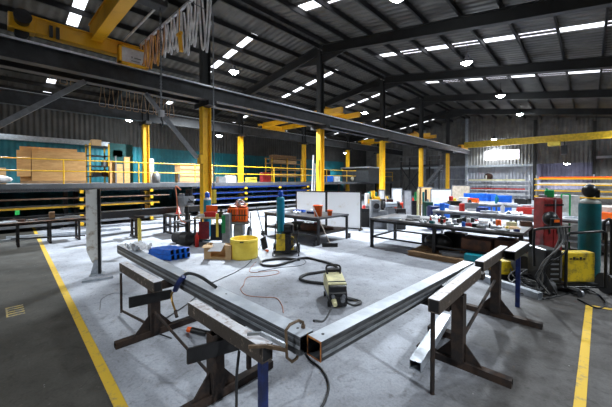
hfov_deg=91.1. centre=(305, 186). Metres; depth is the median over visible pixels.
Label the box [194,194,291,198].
bar
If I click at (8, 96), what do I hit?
runway
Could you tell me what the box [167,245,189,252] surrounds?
tube
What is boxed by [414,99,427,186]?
steel column
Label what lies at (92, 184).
raised platform
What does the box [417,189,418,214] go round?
tube
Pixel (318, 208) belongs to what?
bucket
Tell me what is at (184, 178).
crate
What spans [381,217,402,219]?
steel plate
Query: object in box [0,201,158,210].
bar
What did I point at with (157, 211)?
steel beam
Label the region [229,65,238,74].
light
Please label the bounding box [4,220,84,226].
bar
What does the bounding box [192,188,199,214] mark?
rack
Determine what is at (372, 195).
machine
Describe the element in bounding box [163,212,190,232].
bench
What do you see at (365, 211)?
equipment case
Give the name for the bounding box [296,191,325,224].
screen
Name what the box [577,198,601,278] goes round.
gas cylinder
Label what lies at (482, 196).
base cabinet
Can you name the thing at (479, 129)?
wall
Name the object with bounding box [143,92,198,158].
brace
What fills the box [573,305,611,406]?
floor marking
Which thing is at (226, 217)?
machine
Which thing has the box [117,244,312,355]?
steel beam
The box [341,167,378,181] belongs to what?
container
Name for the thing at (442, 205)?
tin
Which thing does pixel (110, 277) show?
floor offcut
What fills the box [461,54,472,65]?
light
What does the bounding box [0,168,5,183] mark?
carton
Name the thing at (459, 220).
box
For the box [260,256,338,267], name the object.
bundle
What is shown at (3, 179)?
sack
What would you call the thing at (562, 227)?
hose
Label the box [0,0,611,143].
ceiling
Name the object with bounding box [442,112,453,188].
steel column
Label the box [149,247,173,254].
tube
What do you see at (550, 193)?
jerry can
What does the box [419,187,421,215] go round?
tube
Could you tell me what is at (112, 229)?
bar
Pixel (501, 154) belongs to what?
window
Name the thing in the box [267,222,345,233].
shelf
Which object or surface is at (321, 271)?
hose
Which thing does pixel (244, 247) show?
tub
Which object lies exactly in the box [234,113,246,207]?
steel column
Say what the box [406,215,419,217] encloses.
tray
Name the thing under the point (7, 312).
floor marking
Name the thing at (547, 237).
cabinet
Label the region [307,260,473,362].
steel beam
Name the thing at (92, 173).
bin
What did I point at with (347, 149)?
steel column
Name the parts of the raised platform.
post, post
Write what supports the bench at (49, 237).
on the floor
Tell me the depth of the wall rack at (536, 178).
24.58 m
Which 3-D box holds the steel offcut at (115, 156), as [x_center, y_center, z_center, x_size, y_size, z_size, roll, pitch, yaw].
[-9.075,-0.800,14.317,0.060,1.300,0.060,1,2,43]
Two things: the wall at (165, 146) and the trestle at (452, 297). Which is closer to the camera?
the trestle at (452, 297)
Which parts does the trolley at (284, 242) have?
panel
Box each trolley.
[193,216,221,245]
[272,220,299,255]
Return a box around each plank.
[109,162,114,182]
[117,164,122,182]
[124,157,129,182]
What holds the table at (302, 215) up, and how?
on the floor
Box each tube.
[148,253,173,260]
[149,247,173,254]
[155,247,178,253]
[161,246,183,253]
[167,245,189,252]
[179,253,184,258]
[409,313,450,372]
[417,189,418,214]
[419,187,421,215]
[480,275,541,299]
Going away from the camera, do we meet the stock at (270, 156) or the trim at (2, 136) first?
the trim at (2, 136)
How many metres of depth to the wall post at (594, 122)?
25.02 m
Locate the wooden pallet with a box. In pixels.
[408,245,489,269]
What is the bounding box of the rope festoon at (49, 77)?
[49,77,173,116]
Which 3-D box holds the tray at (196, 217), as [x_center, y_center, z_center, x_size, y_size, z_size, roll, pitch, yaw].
[-2.789,0.913,8.921,0.920,0.040,0.600,0,1,0]
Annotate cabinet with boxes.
[464,193,485,206]
[486,194,495,210]
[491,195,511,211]
[534,197,563,249]
[554,195,579,242]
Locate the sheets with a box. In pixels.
[16,146,85,183]
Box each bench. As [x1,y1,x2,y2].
[0,216,85,246]
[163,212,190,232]
[370,214,533,253]
[432,208,609,245]
[442,201,533,221]
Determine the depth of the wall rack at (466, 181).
28.55 m
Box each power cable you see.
[158,297,195,338]
[235,350,239,406]
[300,323,329,406]
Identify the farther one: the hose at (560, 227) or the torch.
the hose at (560, 227)
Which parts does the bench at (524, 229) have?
leg, leg, leg, rail, leg, leg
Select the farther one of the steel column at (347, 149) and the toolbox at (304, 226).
the steel column at (347, 149)
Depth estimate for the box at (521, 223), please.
6.93 m
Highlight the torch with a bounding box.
[170,272,216,317]
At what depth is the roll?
14.93 m
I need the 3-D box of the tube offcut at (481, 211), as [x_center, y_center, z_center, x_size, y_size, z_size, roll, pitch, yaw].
[5.658,0.791,9.262,0.484,0.070,0.070,1,1,32]
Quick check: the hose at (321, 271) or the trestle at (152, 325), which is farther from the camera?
the hose at (321, 271)
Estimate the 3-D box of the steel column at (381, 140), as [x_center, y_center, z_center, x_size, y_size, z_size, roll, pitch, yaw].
[4.818,-2.572,18.930,1.000,8.150,0.560,1,2,43]
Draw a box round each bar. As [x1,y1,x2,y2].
[0,33,469,150]
[0,187,172,192]
[0,194,160,199]
[0,194,168,201]
[0,200,152,208]
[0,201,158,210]
[0,209,133,220]
[0,214,162,229]
[0,219,85,226]
[0,232,85,241]
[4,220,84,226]
[6,228,120,238]
[61,221,173,229]
[101,222,198,236]
[193,189,306,192]
[193,189,308,194]
[193,199,294,205]
[193,216,269,220]
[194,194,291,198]
[196,194,295,200]
[197,198,295,204]
[198,204,295,212]
[199,185,311,187]
[217,199,295,205]
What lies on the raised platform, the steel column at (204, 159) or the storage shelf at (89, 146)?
the storage shelf at (89, 146)
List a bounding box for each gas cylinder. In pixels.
[203,192,210,235]
[276,190,284,233]
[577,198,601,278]
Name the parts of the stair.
post, handrail, post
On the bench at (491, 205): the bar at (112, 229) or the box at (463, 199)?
the box at (463, 199)
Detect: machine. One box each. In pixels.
[171,232,180,241]
[178,232,193,245]
[222,213,231,242]
[323,264,361,306]
[365,191,380,209]
[369,200,395,228]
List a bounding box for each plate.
[0,220,17,222]
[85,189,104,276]
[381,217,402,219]
[405,218,428,220]
[494,228,509,231]
[509,226,520,229]
[562,216,577,218]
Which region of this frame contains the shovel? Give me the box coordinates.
[256,207,267,248]
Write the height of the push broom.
1.124 m
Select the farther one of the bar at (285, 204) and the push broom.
the bar at (285, 204)
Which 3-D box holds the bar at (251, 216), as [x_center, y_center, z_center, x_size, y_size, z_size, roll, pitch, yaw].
[-5.021,1.579,13.926,7.154,0.050,0.050,-1,1,-28]
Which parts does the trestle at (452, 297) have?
rod, support arm, rail, steel strip, post, tie rod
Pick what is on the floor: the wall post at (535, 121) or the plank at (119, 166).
the wall post at (535, 121)
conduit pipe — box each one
[311,155,313,190]
[314,163,315,190]
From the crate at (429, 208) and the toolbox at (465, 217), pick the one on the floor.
the crate at (429, 208)
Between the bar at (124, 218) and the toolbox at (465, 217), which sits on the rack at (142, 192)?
the bar at (124, 218)
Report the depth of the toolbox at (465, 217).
7.61 m
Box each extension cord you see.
[212,245,260,282]
[240,262,283,312]
[258,259,305,271]
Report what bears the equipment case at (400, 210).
on the floor
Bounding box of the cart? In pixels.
[521,218,611,296]
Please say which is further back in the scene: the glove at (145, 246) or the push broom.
the push broom
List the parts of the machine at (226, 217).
panel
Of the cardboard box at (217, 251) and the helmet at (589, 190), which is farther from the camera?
the cardboard box at (217, 251)
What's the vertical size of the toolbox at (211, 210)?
0.320 m
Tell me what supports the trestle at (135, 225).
on the floor
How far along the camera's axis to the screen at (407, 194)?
12.60 m
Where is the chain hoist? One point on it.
(159, 5)
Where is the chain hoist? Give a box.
[136,0,167,126]
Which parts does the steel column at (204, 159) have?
cap plate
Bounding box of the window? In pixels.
[485,149,518,159]
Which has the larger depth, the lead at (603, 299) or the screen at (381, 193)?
the screen at (381, 193)
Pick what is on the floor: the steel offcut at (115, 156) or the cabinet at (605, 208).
the cabinet at (605, 208)
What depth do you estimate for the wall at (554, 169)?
30.29 m
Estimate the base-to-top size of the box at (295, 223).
0.195 m
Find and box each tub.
[230,235,257,260]
[324,176,332,181]
[464,252,483,261]
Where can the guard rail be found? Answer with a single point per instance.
(63, 171)
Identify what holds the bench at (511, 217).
on the floor
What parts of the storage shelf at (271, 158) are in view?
post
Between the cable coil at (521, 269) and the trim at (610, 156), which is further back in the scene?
the trim at (610, 156)
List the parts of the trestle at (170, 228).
leg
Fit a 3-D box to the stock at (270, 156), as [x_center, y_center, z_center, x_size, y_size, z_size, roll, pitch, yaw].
[-1.959,-2.491,25.826,0.600,0.280,2.580,1,2,43]
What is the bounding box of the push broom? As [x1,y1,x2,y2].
[313,206,337,246]
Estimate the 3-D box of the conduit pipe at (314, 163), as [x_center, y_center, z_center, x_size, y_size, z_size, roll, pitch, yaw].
[0.396,0.238,14.408,0.065,2.685,0.279,0,1,21]
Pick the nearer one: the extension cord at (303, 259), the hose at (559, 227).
the hose at (559, 227)
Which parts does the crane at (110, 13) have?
drive motor, panel frame, control panel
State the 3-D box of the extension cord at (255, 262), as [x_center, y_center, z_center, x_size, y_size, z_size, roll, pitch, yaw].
[-0.836,1.777,5.612,0.713,0.012,2.770,0,1,-7]
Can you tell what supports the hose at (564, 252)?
hanging from the cart
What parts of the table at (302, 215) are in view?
leg, rail, leg, leg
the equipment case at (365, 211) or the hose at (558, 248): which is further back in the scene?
the equipment case at (365, 211)
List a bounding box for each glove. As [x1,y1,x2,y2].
[125,240,143,248]
[133,243,151,250]
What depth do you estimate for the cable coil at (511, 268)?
5.31 m
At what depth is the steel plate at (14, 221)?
8.48 m
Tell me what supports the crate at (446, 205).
on the floor
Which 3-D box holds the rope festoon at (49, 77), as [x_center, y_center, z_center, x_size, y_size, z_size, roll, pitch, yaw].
[-5.553,-2.808,9.048,0.040,1.005,3.600,1,2,43]
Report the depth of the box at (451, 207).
10.15 m
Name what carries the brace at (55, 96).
attached to the steel column
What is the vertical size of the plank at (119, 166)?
0.920 m
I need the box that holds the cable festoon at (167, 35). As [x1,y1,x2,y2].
[124,0,211,68]
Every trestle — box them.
[114,261,217,349]
[129,217,137,238]
[154,300,272,406]
[165,216,172,233]
[416,262,512,394]
[466,241,542,329]
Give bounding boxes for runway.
[0,59,462,154]
[0,87,401,155]
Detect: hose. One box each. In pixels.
[299,270,325,284]
[313,305,332,322]
[520,227,559,293]
[534,227,562,295]
[537,227,564,294]
[538,227,560,288]
[538,227,562,294]
[544,227,567,294]
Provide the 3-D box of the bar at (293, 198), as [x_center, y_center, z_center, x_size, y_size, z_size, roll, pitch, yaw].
[-3.169,0.975,19.042,0.080,0.100,8.647,1,2,43]
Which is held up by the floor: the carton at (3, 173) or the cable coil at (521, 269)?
the cable coil at (521, 269)
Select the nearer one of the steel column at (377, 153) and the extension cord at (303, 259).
the extension cord at (303, 259)
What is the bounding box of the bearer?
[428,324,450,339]
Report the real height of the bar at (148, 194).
0.070 m
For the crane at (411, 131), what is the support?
on the runway at (6, 64)
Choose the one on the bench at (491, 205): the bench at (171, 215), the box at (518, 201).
the box at (518, 201)
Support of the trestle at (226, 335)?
on the floor
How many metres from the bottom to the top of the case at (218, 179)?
0.350 m
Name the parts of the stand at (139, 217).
post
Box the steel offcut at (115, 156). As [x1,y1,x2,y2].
[115,156,116,182]
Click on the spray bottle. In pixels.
(502, 208)
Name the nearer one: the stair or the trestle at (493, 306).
the trestle at (493, 306)
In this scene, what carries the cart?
on the floor
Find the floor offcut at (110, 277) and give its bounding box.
[82,276,112,283]
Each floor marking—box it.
[5,304,24,317]
[28,219,127,406]
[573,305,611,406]
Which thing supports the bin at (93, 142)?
on the storage shelf at (89, 146)
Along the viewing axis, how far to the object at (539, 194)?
23.28 m
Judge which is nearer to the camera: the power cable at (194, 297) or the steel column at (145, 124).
the power cable at (194, 297)
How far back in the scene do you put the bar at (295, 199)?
18.35 m
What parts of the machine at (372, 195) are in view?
motor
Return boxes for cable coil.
[508,269,543,288]
[510,268,534,282]
[512,278,541,289]
[520,269,555,289]
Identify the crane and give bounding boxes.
[7,0,148,69]
[258,103,360,131]
[358,128,436,145]
[458,131,611,154]
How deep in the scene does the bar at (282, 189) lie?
18.84 m
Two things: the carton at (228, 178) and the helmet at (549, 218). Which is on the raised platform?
the carton at (228, 178)
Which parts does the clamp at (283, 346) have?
handle, handle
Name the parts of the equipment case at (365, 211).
panel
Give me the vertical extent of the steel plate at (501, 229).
0.039 m
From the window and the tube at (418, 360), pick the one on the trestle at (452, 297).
the tube at (418, 360)
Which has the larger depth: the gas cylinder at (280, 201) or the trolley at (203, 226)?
the trolley at (203, 226)
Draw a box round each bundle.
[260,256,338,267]
[439,250,463,257]
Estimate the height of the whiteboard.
1.442 m
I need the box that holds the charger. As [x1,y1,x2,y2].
[217,209,224,216]
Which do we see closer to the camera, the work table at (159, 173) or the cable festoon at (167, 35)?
the cable festoon at (167, 35)
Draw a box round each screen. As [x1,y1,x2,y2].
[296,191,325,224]
[326,191,362,230]
[378,190,384,198]
[391,188,402,201]
[403,190,411,214]
[417,187,431,204]
[451,185,470,200]
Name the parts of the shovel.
handle, blade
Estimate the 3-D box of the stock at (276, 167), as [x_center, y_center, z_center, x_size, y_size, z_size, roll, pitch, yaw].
[-1.959,-1.542,25.846,0.600,0.280,2.580,1,2,43]
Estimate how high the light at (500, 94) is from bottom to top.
1.220 m
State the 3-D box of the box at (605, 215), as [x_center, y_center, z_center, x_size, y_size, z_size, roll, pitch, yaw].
[7.780,0.764,7.719,0.241,0.188,0.367,0,1,-20]
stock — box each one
[269,155,295,158]
[269,159,295,163]
[269,166,295,169]
[273,173,295,175]
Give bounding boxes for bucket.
[313,205,322,216]
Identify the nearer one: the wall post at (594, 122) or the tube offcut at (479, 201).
the tube offcut at (479, 201)
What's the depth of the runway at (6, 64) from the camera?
9.17 m
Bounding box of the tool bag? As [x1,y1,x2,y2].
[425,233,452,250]
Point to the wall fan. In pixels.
(489, 175)
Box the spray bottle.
[500,203,504,212]
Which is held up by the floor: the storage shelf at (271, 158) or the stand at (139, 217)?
the stand at (139, 217)
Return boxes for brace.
[0,79,86,127]
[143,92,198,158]
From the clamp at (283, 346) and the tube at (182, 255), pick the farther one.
the tube at (182, 255)
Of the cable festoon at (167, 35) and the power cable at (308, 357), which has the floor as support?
the power cable at (308, 357)
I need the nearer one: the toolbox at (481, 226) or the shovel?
the toolbox at (481, 226)
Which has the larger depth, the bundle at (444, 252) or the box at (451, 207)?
the box at (451, 207)
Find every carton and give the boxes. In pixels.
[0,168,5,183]
[225,176,235,181]
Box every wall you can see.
[0,103,365,216]
[366,117,611,202]
[537,162,592,189]
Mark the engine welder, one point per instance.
(240, 216)
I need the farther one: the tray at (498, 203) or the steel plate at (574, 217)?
the tray at (498, 203)
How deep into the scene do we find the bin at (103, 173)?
14.72 m
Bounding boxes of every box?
[202,242,231,259]
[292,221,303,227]
[449,205,458,209]
[452,218,462,222]
[459,197,469,201]
[476,207,488,211]
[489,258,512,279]
[506,221,516,226]
[514,198,530,204]
[519,221,531,226]
[602,212,611,219]
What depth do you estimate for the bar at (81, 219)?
11.45 m
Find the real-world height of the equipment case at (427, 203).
1.070 m
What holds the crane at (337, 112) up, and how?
on the runway at (6, 64)
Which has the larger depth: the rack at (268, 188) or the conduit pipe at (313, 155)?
the rack at (268, 188)
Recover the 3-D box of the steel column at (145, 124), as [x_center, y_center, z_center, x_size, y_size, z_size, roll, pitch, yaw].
[-8.286,-1.945,15.506,1.000,7.040,0.560,1,2,43]
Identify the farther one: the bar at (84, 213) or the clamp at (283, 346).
the bar at (84, 213)
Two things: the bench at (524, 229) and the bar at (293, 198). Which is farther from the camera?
the bar at (293, 198)
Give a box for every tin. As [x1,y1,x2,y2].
[440,203,444,209]
[459,204,464,210]
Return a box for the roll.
[152,171,159,182]
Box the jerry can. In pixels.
[544,188,553,197]
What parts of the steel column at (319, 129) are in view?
cap plate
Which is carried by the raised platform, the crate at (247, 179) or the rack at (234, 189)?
the crate at (247, 179)
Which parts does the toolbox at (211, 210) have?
lid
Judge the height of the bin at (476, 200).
0.198 m
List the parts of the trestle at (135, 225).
leg, leg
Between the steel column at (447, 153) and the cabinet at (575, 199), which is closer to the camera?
the cabinet at (575, 199)
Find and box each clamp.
[176,8,182,51]
[247,319,304,362]
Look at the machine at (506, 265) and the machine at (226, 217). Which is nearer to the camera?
the machine at (506, 265)
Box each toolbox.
[204,205,217,216]
[301,222,316,230]
[461,216,474,221]
[476,224,485,228]
[516,206,533,214]
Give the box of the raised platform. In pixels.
[0,181,393,226]
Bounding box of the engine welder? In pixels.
[225,199,251,235]
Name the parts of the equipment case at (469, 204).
panel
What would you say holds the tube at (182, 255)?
on the floor
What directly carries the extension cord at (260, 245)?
on the floor
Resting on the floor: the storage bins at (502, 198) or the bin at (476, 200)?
the storage bins at (502, 198)
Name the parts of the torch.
handle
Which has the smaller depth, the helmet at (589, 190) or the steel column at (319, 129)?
the helmet at (589, 190)
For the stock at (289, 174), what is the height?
0.280 m
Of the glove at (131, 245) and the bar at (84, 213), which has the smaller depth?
the glove at (131, 245)
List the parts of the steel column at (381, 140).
cap plate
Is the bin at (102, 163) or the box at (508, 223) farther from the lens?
the bin at (102, 163)
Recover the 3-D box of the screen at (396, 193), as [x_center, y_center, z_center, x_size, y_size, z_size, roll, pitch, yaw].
[4.853,0.828,16.021,0.578,1.472,0.440,0,1,0]
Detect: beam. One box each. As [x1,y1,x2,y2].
[0,36,469,154]
[101,205,199,218]
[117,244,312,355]
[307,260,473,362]
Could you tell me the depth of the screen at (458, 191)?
19.50 m
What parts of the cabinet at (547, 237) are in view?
door, door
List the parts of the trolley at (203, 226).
leg, panel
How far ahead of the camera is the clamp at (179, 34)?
6.46 m
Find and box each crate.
[175,163,212,182]
[245,177,256,181]
[260,172,270,181]
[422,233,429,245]
[427,206,440,229]
[434,204,449,217]
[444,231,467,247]
[461,235,495,254]
[494,236,528,253]
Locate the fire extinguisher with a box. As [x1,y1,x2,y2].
[195,232,198,246]
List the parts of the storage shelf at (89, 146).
post, post, post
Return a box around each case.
[216,177,225,182]
[333,176,339,181]
[362,205,368,226]
[380,196,392,209]
[395,205,405,229]
[412,198,416,214]
[422,199,432,215]
[447,198,461,217]
[460,200,478,219]
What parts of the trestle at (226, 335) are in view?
tie rod, cross plate, post, rail, adjustable leg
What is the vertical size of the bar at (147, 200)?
0.120 m
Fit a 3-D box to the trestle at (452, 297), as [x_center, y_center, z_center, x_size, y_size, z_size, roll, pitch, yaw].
[1.849,1.398,3.376,0.930,0.863,2.123,1,2,43]
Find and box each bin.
[90,139,100,145]
[91,170,101,175]
[101,160,111,165]
[102,170,107,175]
[114,150,122,156]
[468,198,478,202]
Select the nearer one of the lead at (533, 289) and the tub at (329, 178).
the lead at (533, 289)
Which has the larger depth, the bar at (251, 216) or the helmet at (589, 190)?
the bar at (251, 216)
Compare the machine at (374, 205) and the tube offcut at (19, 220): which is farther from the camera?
the machine at (374, 205)
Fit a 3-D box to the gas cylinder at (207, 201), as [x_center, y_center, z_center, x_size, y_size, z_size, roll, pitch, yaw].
[-3.096,0.943,9.422,0.230,1.519,0.230,1,2,43]
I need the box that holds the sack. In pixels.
[0,175,12,183]
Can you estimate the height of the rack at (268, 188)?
1.520 m
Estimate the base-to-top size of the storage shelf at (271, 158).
2.000 m
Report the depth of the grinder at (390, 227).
11.13 m
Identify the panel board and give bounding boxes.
[108,143,132,182]
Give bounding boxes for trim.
[0,134,109,145]
[385,164,532,169]
[596,155,611,158]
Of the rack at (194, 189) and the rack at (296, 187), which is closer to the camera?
the rack at (194, 189)
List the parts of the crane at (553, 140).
hoist motor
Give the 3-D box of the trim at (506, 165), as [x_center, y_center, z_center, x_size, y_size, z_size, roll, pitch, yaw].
[14.708,-2.127,34.211,18.290,0.220,0.180,1,2,43]
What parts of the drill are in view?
motor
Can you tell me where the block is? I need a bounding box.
[49,212,54,217]
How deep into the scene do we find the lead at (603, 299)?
4.79 m
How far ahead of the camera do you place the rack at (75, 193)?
12.58 m
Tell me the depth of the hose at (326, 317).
3.41 m
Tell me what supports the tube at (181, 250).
on the tube at (182, 255)
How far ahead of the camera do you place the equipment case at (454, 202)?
13.07 m
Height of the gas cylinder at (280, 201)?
1.498 m
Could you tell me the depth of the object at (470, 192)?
28.59 m
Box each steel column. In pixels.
[139,95,151,207]
[194,0,216,224]
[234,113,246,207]
[298,126,309,188]
[311,49,329,190]
[342,134,352,190]
[374,80,390,189]
[374,143,378,195]
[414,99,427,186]
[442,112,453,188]
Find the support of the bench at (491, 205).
on the floor
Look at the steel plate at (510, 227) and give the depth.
6.58 m
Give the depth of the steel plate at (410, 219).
7.95 m
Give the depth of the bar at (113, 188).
11.91 m
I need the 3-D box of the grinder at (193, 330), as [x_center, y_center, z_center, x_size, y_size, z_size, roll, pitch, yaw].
[-1.273,1.778,3.680,0.395,0.070,0.154,0,1,20]
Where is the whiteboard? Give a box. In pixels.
[430,189,451,205]
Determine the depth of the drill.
8.89 m
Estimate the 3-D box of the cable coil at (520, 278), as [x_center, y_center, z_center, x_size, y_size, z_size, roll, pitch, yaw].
[3.737,1.692,5.086,0.424,0.165,0.369,1,2,43]
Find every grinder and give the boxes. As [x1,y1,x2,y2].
[186,327,210,336]
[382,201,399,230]
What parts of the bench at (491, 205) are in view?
rail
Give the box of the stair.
[400,155,445,194]
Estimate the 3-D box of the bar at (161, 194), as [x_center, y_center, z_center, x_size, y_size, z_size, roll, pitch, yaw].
[-9.718,0.485,11.436,0.060,0.060,8.829,1,2,43]
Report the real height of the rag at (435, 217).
0.094 m
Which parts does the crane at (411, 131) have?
hoist motor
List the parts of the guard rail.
rail, rail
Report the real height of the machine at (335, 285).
0.545 m
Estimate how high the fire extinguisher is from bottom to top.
0.420 m
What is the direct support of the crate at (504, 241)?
on the wooden pallet
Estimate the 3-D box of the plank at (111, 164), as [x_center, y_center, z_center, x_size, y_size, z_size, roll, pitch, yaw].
[-9.240,-0.650,14.306,0.100,1.000,0.206,1,2,43]
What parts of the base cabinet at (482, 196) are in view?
drawer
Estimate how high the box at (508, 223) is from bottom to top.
0.105 m
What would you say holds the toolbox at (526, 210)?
on the bench at (511, 217)
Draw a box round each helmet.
[542,211,560,225]
[581,184,599,197]
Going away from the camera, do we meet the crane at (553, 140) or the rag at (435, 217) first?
the rag at (435, 217)
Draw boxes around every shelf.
[85,143,109,182]
[264,157,300,181]
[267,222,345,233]
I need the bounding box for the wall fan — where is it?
[484,173,492,178]
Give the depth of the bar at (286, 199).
18.38 m
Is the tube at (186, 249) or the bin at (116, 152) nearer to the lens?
the tube at (186, 249)
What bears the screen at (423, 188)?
on the floor
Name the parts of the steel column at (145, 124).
cap plate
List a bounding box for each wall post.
[423,130,425,184]
[465,119,467,183]
[532,120,536,199]
[592,121,596,182]
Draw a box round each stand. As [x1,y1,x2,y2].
[133,215,145,249]
[561,193,570,247]
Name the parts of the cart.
trim, frame, yellow tank, push handle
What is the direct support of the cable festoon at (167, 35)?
hanging from the crane at (110, 13)
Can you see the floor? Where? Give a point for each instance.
(374, 370)
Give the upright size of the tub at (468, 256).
0.145 m
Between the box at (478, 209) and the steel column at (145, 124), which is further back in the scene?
the steel column at (145, 124)
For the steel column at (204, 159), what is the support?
on the floor
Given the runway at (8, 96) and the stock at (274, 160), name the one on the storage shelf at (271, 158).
the stock at (274, 160)
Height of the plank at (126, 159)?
1.280 m
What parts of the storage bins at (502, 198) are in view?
drawer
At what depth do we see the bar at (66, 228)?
12.31 m
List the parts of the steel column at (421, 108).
cap plate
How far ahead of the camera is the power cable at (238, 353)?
2.32 m
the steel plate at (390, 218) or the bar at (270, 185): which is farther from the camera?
the bar at (270, 185)
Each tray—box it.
[193,216,221,218]
[199,236,221,240]
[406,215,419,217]
[497,202,516,204]
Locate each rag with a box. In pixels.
[429,214,445,218]
[506,211,522,214]
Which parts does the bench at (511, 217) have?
rail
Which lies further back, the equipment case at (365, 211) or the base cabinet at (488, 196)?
the base cabinet at (488, 196)
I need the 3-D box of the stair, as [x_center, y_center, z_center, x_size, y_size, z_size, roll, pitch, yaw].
[12.239,-0.914,30.977,4.401,4.330,2.350,1,2,43]
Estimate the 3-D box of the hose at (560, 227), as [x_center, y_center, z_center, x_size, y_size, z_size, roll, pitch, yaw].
[3.939,1.219,4.863,0.501,1.095,0.111,0,1,-4]
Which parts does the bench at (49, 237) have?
leg, leg, leg, leg, leg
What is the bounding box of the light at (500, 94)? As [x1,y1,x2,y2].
[496,87,504,97]
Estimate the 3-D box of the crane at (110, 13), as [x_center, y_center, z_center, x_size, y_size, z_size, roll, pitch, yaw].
[0.530,-3.534,1.833,16.850,0.880,2.840,1,2,43]
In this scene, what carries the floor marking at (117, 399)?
on the floor
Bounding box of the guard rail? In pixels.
[0,157,392,183]
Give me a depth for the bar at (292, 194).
18.18 m
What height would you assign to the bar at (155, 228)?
0.070 m
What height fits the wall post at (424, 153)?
7.659 m
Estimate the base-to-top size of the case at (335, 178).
0.450 m
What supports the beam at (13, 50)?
attached to the steel column at (204, 159)
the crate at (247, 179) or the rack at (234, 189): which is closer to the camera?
the rack at (234, 189)
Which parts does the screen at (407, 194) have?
panel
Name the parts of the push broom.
handle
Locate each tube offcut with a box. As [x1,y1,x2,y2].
[9,219,25,221]
[38,217,54,219]
[64,215,79,217]
[479,201,494,202]
[480,210,498,213]
[490,225,501,228]
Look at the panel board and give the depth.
15.31 m
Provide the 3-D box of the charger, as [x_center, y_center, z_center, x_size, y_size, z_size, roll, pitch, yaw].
[-2.493,0.780,8.818,0.160,0.230,0.200,0,1,0]
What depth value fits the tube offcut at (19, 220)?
8.70 m
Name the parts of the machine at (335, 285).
handle, control panel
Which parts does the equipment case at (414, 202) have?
panel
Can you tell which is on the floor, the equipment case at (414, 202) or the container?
the equipment case at (414, 202)
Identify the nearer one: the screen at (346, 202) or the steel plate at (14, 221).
the steel plate at (14, 221)
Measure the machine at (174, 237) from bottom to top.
0.320 m
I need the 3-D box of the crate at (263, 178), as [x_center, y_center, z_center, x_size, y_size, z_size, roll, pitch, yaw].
[-2.963,-0.659,21.891,0.400,0.700,0.743,1,2,43]
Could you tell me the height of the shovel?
1.155 m
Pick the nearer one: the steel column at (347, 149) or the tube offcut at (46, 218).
the tube offcut at (46, 218)
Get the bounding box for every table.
[159,173,179,182]
[261,209,350,245]
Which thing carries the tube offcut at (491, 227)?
on the bench at (524, 229)
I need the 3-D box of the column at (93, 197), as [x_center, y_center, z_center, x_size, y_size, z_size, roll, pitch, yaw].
[-4.234,0.914,6.025,0.290,1.720,0.260,-1,1,-29]
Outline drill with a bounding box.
[174,185,195,243]
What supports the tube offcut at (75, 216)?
on the bench at (49, 237)
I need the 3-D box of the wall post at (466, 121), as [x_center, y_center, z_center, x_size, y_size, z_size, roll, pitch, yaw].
[17.048,-2.943,31.858,0.200,8.350,0.300,1,2,43]
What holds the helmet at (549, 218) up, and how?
hanging from the cabinet at (547, 237)
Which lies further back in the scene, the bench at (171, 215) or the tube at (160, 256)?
the bench at (171, 215)
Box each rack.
[73,190,83,226]
[140,189,153,219]
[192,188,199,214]
[233,187,247,205]
[267,186,280,208]
[295,186,308,202]
[465,175,530,198]
[534,174,611,198]
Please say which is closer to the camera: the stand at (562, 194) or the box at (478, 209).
the stand at (562, 194)
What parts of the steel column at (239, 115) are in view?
cap plate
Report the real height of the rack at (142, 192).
1.520 m
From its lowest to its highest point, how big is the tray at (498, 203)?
0.060 m
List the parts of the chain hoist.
chain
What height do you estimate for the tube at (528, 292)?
0.110 m
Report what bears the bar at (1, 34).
attached to the beam at (13, 50)
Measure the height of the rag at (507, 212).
0.094 m
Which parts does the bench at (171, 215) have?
leg, leg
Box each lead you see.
[533,289,577,295]
[542,289,606,308]
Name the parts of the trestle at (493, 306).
support arm, rail, post, adjustable leg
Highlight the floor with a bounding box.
[0,194,611,406]
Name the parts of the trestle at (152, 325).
rod, rod, rail, cross plate, post, support arm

